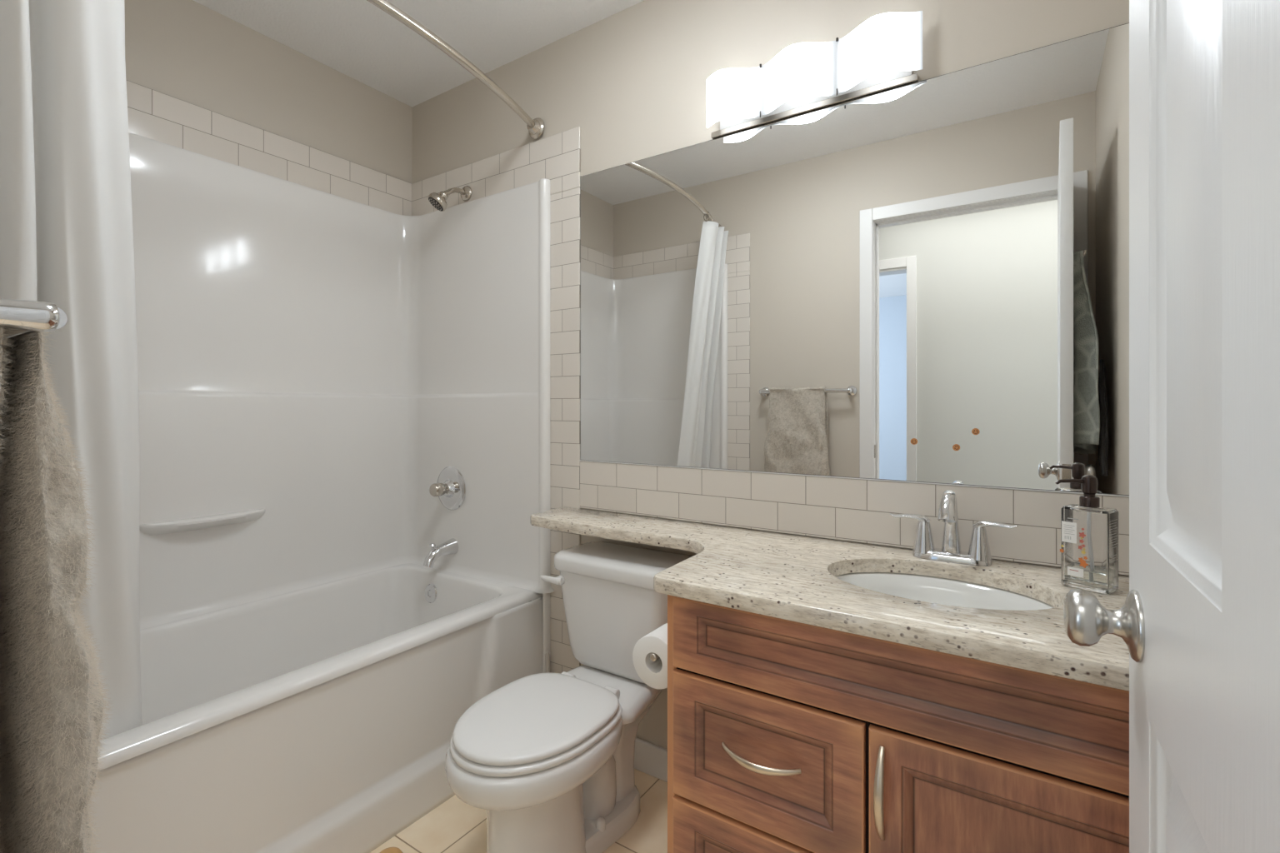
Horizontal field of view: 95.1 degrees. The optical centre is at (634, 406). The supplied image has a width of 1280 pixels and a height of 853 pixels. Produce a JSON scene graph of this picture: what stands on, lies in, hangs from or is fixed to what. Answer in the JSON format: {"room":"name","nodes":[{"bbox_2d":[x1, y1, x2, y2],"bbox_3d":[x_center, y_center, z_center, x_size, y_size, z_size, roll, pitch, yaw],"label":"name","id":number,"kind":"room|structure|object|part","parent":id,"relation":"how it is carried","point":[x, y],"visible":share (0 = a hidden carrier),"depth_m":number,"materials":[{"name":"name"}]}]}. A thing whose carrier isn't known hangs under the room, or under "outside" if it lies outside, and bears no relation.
{"room":"bathroom","nodes":[
{"label":"bathroom","id":0,"kind":"room"},
{"bbox_2d":[124,0,412,183],"bbox_3d":[-1.453,-0.068,1.885,0.120,2.440,1.600,0,0,34],"label":"wall","id":1,"kind":"structure","parent":0,"point":[187,51],"depth_m":2.02,"materials":[{"name":"beige paint"}]},
{"bbox_2d":[125,80,411,215],"bbox_3d":[-1.368,-0.852,1.896,0.008,0.208,1.472,0,0,34],"label":"wall tiles","id":2,"kind":"structure","parent":1,"relation":"attached to","point":[152,114],"depth_m":2.00,"materials":[{"name":"tile"}]},
{"bbox_2d":[128,132,554,673],"bbox_3d":[-1.025,0.175,1.671,0.812,1.951,1.462,0,0,34],"label":"shower surround","id":3,"kind":"object","parent":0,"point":[311,362],"visible":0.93,"depth_m":2.10,"materials":[{"name":"white plastic"}]},
{"bbox_2d":[139,508,265,535],"bbox_3d":[-1.333,0.366,1.838,0.063,0.040,0.345,0,0,34],"label":"soap shelf","id":4,"kind":"object","parent":3,"relation":"attached to","point":[226,519],"depth_m":1.83,"materials":[{"name":"white plastic"}]},
{"bbox_2d":[422,538,458,568],"bbox_3d":[-0.753,0.564,2.251,0.060,0.093,0.137,0,0,34],"label":"tub spout","id":5,"kind":"object","parent":3,"relation":"attached to","point":[450,547],"visible":1,"depth_m":2.24,"materials":[{"name":"silver metal"}]},
{"bbox_3d":[-0.770,0.536,2.225,0.026,0.029,0.026,0,0,34],"label":"diverter knob","id":6,"kind":"part","parent":5,"relation":"part of","materials":[{"name":"silver metal"}]},
{"bbox_2d":[429,466,465,509],"bbox_3d":[-0.749,0.322,2.276,0.172,0.172,0.089,0,0,34],"label":"shower valve","id":7,"kind":"object","parent":3,"relation":"attached to","point":[450,487],"visible":1,"depth_m":2.28,"materials":[{"name":"silver metal"}]},
{"bbox_3d":[-0.755,0.320,2.268,0.052,0.052,0.069,0,0,34],"label":"knob","id":8,"kind":"part","parent":7,"relation":"part of","materials":[{"name":"silver metal"}]},
{"bbox_2d":[192,0,644,107],"bbox_3d":[-0.361,-1.338,1.226,2.668,0.100,1.720,0,0,34],"label":"ceiling","id":9,"kind":"structure","parent":0,"point":[357,39],"depth_m":2.00,"materials":[{"name":"white paint"}]},
{"bbox_2d":[370,769,667,852],"bbox_3d":[-0.361,1.202,1.226,2.668,0.100,1.720,0,0,34],"label":"floor","id":10,"kind":"structure","parent":0,"point":[455,826],"depth_m":1.59,"materials":[{"name":"tile"}]},
{"bbox_2d":[87,563,543,852],"bbox_3d":[-1.042,0.899,1.682,0.784,0.505,1.480,0,0,34],"label":"bathtub","id":11,"kind":"object","parent":10,"relation":"on","point":[322,718],"visible":0.8,"depth_m":1.57,"materials":[{"name":"white ceramic"}]},
{"bbox_3d":[-0.793,0.727,2.278,0.072,0.072,0.020,0,0,34],"label":"overflow plate","id":12,"kind":"part","parent":11,"relation":"part of","materials":[{"name":"silver metal"}]},
{"bbox_2d":[380,847,403,852],"bbox_3d":[-0.585,1.106,1.392,0.072,0.092,0.072,0,0,34],"label":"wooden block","id":13,"kind":"object","parent":10,"relation":"on","point":[390,850],"visible":1,"depth_m":1.40,"materials":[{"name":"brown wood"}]},
{"bbox_2d":[545,651,550,673],"bbox_3d":[-0.300,1.002,2.038,0.025,0.297,0.017,0,0,4],"label":"stick","id":14,"kind":"object","parent":10,"relation":"on","point":[547,655],"visible":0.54,"depth_m":2.03,"materials":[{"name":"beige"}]},
{"bbox_2d":[445,541,693,852],"bbox_3d":[-0.169,0.795,1.534,0.434,0.712,0.728,0,0,34],"label":"toilet","id":15,"kind":"object","parent":10,"relation":"on","point":[548,758],"visible":0.93,"depth_m":1.47,"materials":[{"name":"white ceramic"}]},
{"bbox_3d":[-0.240,0.963,1.419,0.358,0.377,0.456,0,0,34],"label":"bowl","id":16,"kind":"part","parent":15,"relation":"part of","materials":[{"name":"white ceramic"}]},
{"bbox_3d":[-0.244,0.764,1.412,0.342,0.017,0.417,0,0,34],"label":"seat","id":17,"kind":"part","parent":15,"relation":"part of","materials":[{"name":"white plastic"}]},
{"bbox_3d":[-0.244,0.743,1.412,0.330,0.024,0.405,0,0,34],"label":"lid","id":18,"kind":"part","parent":15,"relation":"part of","materials":[{"name":"white plastic"}]},
{"bbox_3d":[-0.249,0.515,1.740,0.073,0.022,0.015,0,0,27],"label":"flush lever","id":19,"kind":"part","parent":15,"relation":"part of","materials":[{"name":"white plastic"}]},
{"bbox_3d":[-0.225,0.516,1.738,0.032,0.028,0.035,0,0,34],"label":"flush lever","id":20,"kind":"part","parent":15,"relation":"part of","materials":[{"name":"white plastic"}]},
{"bbox_3d":[-0.025,0.629,1.740,0.406,0.283,0.212,0,0,34],"label":"tank","id":21,"kind":"part","parent":15,"relation":"part of","materials":[{"name":"white ceramic"}]},
{"bbox_3d":[-0.025,0.464,1.739,0.424,0.050,0.228,0,0,34],"label":"tank lid","id":22,"kind":"part","parent":15,"relation":"part of","materials":[{"name":"white ceramic"}]},
{"bbox_2d":[667,595,1129,852],"bbox_3d":[0.547,0.766,1.167,0.849,0.772,0.564,0,0,34],"label":"vanity cabinet","id":23,"kind":"object","parent":10,"relation":"on","point":[784,736],"visible":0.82,"depth_m":0.98,"materials":[{"name":"brown wood"}]},
{"bbox_2d":[650,652,659,661],"bbox_3d":[0.101,0.552,1.331,0.072,0.040,0.145,0,0,34],"label":"toilet paper holder","id":24,"kind":"object","parent":23,"relation":"attached to","point":[653,657],"visible":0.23,"depth_m":1.29,"materials":[{"name":"silver metal"}]},
{"bbox_2d":[632,623,667,689],"bbox_3d":[0.070,0.565,1.334,0.115,0.115,0.102,0,0,34],"label":"toilet paper roll","id":25,"kind":"object","parent":24,"relation":"on","point":[654,674],"visible":0.59,"depth_m":1.30,"materials":[{"name":"white paper"}]},
{"bbox_3d":[0.234,0.916,1.091,0.371,0.247,0.018,0,0,34],"label":"drawer","id":26,"kind":"part","parent":23,"relation":"part of","materials":[{"name":"brown wood"}]},
{"bbox_3d":[0.223,0.651,1.067,0.154,0.016,0.037,0,0,34],"label":"handle","id":27,"kind":"part","parent":23,"relation":"part of","materials":[{"name":"silver metal"}]},
{"bbox_3d":[0.234,0.660,1.091,0.371,0.248,0.018,0,0,34],"label":"drawer","id":28,"kind":"part","parent":23,"relation":"part of","materials":[{"name":"brown wood"}]},
{"bbox_2d":[530,506,1129,691],"bbox_3d":[0.253,0.361,1.368,1.566,0.032,0.544,0,0,34],"label":"countertop","id":29,"kind":"structure","parent":23,"relation":"on","point":[790,577],"depth_m":1.12,"materials":[{"name":"stone"}]},
{"bbox_2d":[835,572,1054,610],"bbox_3d":[0.598,0.448,1.164,0.458,0.140,0.340,0,0,34],"label":"sink","id":30,"kind":"object","parent":29,"relation":"in","point":[919,587],"visible":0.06,"depth_m":1.28,"materials":[{"name":"white ceramic"}]},
{"bbox_2d":[889,490,1018,566],"bbox_3d":[0.692,0.264,1.288,0.252,0.162,0.123,0,0,34],"label":"faucet","id":31,"kind":"object","parent":29,"relation":"on","point":[978,554],"visible":1,"depth_m":1.29,"materials":[{"name":"silver metal"}]},
{"bbox_3d":[0.637,0.261,1.357,0.086,0.026,0.020,0,0,21],"label":"lever","id":32,"kind":"part","parent":31,"relation":"part of","materials":[{"name":"silver metal"}]},
{"bbox_3d":[0.665,0.298,1.348,0.048,0.070,0.048,0,0,34],"label":"handle","id":33,"kind":"part","parent":31,"relation":"part of","materials":[{"name":"silver metal"}]},
{"bbox_3d":[0.691,0.259,1.288,0.042,0.153,0.121,0,0,34],"label":"spout","id":34,"kind":"part","parent":31,"relation":"part of","materials":[{"name":"silver metal"}]},
{"bbox_3d":[0.711,0.335,1.317,0.156,0.020,0.054,0,0,34],"label":"plate","id":35,"kind":"part","parent":31,"relation":"part of","materials":[{"name":"silver metal"}]},
{"bbox_3d":[0.757,0.298,1.286,0.048,0.070,0.048,0,0,34],"label":"handle","id":36,"kind":"part","parent":31,"relation":"part of","materials":[{"name":"silver metal"}]},
{"bbox_3d":[0.777,0.261,1.264,0.020,0.026,0.086,0,0,-43],"label":"lever","id":37,"kind":"part","parent":31,"relation":"part of","materials":[{"name":"silver metal"}]},
{"bbox_2d":[1055,475,1118,594],"bbox_3d":[0.858,0.237,1.112,0.070,0.215,0.080,0,0,-34],"label":"soap dispenser","id":38,"kind":"object","parent":29,"relation":"on","point":[1089,531],"visible":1,"depth_m":1.09,"materials":[{"name":"clear glass"}]},
{"bbox_2d":[1079,532,1085,538],"bbox_3d":[0.840,0.241,1.098,0.001,0.012,0.011,0,0,-34],"label":"print","id":39,"kind":"object","parent":38,"relation":"attached to","point":[1082,535],"depth_m":1.10,"materials":[{"name":"red"}]},
{"bbox_2d":[1080,560,1088,568],"bbox_3d":[0.841,0.295,1.096,0.001,0.014,0.014,0,0,-34],"label":"print","id":40,"kind":"object","parent":38,"relation":"on","point":[1083,564],"depth_m":1.10,"materials":[{"name":"orange paint"}]},
{"bbox_3d":[0.398,0.635,0.950,0.016,0.154,0.037,0,0,34],"label":"handle","id":41,"kind":"part","parent":23,"relation":"part of","materials":[{"name":"silver metal"}]},
{"bbox_3d":[0.574,0.788,0.864,0.432,0.504,0.018,0,0,34],"label":"door","id":42,"kind":"part","parent":23,"relation":"part of","materials":[{"name":"brown wood"}]},
{"bbox_2d":[412,0,1129,749],"bbox_3d":[0.085,-0.068,1.891,2.668,2.440,0.120,0,0,34],"label":"wall","id":43,"kind":"structure","parent":0,"point":[633,80],"depth_m":1.82,"materials":[{"name":"beige paint"}]},
{"bbox_2d":[427,185,471,211],"bbox_3d":[-0.717,-0.807,2.252,0.077,0.126,0.163,0,0,40],"label":"shower","id":44,"kind":"object","parent":43,"relation":"attached to","point":[437,201],"visible":1,"depth_m":2.22,"materials":[{"name":"silver metal"}]},
{"bbox_3d":[-0.696,-0.825,2.262,0.021,0.052,0.104,0,0,37],"label":"shower arm","id":45,"kind":"part","parent":44,"relation":"part of","materials":[{"name":"silver metal"}]},
{"bbox_2d":[366,0,544,139],"bbox_3d":[-0.713,-0.998,1.462,0.184,0.074,1.463,0,0,34],"label":"shower curtain rod","id":46,"kind":"object","parent":43,"relation":"attached to","point":[535,127],"visible":1,"depth_m":1.68,"materials":[{"name":"silver metal"}]},
{"bbox_2d":[0,0,142,740],"bbox_3d":[-1.084,-0.107,1.059,0.280,1.718,0.347,0,0,34],"label":"shower curtain","id":47,"kind":"object","parent":46,"relation":"hanging from","point":[67,231],"visible":0.6,"depth_m":1.07,"materials":[{"name":"white fabric"}]},
{"bbox_2d":[411,126,580,674],"bbox_3d":[-0.573,0.098,2.254,0.931,2.108,0.008,0,0,34],"label":"wall tiles","id":48,"kind":"structure","parent":43,"relation":"attached to","point":[557,157],"depth_m":2.04,"materials":[{"name":"tile"}]},
{"bbox_2d":[634,738,667,782],"bbox_3d":[0.080,1.105,1.814,0.644,0.095,0.013,0,0,34],"label":"baseboard","id":49,"kind":"structure","parent":43,"relation":"attached to","point":[651,759],"depth_m":1.82,"materials":[{"name":"white paint"}]},
{"bbox_2d":[706,10,922,139],"bbox_3d":[0.441,-0.859,1.530,0.562,0.148,0.082,0,0,34],"label":"vanity light","id":50,"kind":"object","parent":43,"relation":"attached to","point":[882,53],"visible":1,"depth_m":1.49,"materials":[{"name":"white glass"}]},
{"bbox_3d":[0.454,-0.793,1.562,0.548,0.016,0.014,0,0,34],"label":"plate","id":51,"kind":"part","parent":50,"relation":"part of","materials":[{"name":"silver metal"}]},
{"bbox_3d":[0.460,-0.857,1.561,0.510,0.112,0.010,0,0,34],"label":"plate","id":52,"kind":"part","parent":50,"relation":"part of","materials":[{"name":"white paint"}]},
{"bbox_2d":[579,460,1129,497],"bbox_3d":[0.435,0.183,1.578,1.498,0.002,0.010,0,0,34],"label":"trim","id":53,"kind":"structure","parent":43,"relation":"attached to","point":[579,460],"depth_m":1.46,"materials":[{"name":"white paint"}]},
{"bbox_2d":[580,460,1129,575],"bbox_3d":[0.436,0.265,1.578,1.497,0.161,0.008,0,0,34],"label":"backsplash","id":54,"kind":"structure","parent":43,"relation":"attached to","point":[842,509],"depth_m":1.51,"materials":[{"name":"tile"}]},
{"bbox_2d":[580,22,1129,495],"bbox_3d":[0.436,-0.301,1.580,1.493,0.966,0.004,0,0,34],"label":"wall mirror","id":55,"kind":"object","parent":43,"relation":"attached to","point":[932,262],"visible":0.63,"depth_m":1.45,"materials":[{"name":"grey mirror"}]},
{"bbox_2d":[910,438,917,444],"bbox_3d":[0.675,0.084,1.416,0.016,0.016,0.001,0,0,34],"label":"round sticker","id":56,"kind":"object","parent":55,"relation":"attached to","point":[913,441],"visible":1,"depth_m":1.42,"materials":[{"name":"brown"}]},
{"bbox_2d":[952,444,959,450],"bbox_3d":[0.750,0.095,1.366,0.016,0.016,0.001,0,0,34],"label":"round sticker","id":57,"kind":"object","parent":55,"relation":"attached to","point":[956,447],"visible":1,"depth_m":1.37,"materials":[{"name":"brown"}]},
{"bbox_2d":[971,428,979,434],"bbox_3d":[0.782,0.057,1.344,0.016,0.016,0.001,0,0,34],"label":"round sticker","id":58,"kind":"object","parent":55,"relation":"attached to","point":[975,431],"visible":1,"depth_m":1.34,"materials":[{"name":"brown"}]},
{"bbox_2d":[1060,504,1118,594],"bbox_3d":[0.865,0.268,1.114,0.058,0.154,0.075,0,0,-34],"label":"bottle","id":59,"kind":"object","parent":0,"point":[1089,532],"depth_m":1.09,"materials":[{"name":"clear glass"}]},
{"bbox_3d":[-0.806,-0.068,0.561,2.669,2.440,0.120,0,0,34],"label":"wall","id":60,"kind":"structure","parent":0,"visible":0},
{"bbox_2d":[0,298,67,341],"bbox_3d":[-0.724,-0.080,0.626,0.500,0.052,0.075,0,0,34],"label":"towel bar","id":61,"kind":"object","parent":60,"relation":"attached to","point":[20,318],"visible":0.97,"depth_m":0.51,"materials":[{"name":"silver metal"}]},
{"bbox_3d":[-0.539,-0.080,0.500,0.052,0.052,0.070,0,0,34],"label":"post","id":62,"kind":"part","parent":61,"relation":"part of","materials":[{"name":"silver metal"}]},
{"bbox_2d":[0,327,114,852],"bbox_3d":[-0.724,0.276,0.684,0.333,0.754,0.111,0,0,34],"label":"bath towel","id":63,"kind":"object","parent":61,"relation":"hanging from","point":[52,707],"visible":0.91,"depth_m":0.61,"materials":[{"name":"beige fabric"}]},
{"bbox_2d":[1063,0,1279,852],"bbox_3d":[0.329,0.113,0.300,0.151,2.062,0.713,0,0,34],"label":"door","id":64,"kind":"structure","parent":60,"relation":"in","point":[1198,621],"depth_m":0.39,"materials":[{"name":"white paint"}]},
{"bbox_3d":[0.461,0.211,0.579,0.059,0.067,0.067,0,0,34],"label":"handle","id":65,"kind":"part","parent":64,"relation":"part of","materials":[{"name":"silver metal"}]},
{"bbox_3d":[0.336,0.113,0.295,0.035,2.062,0.712,0,0,32],"label":"panel","id":66,"kind":"part","parent":64,"relation":"part of","materials":[{"name":"white paint"}]}
]}

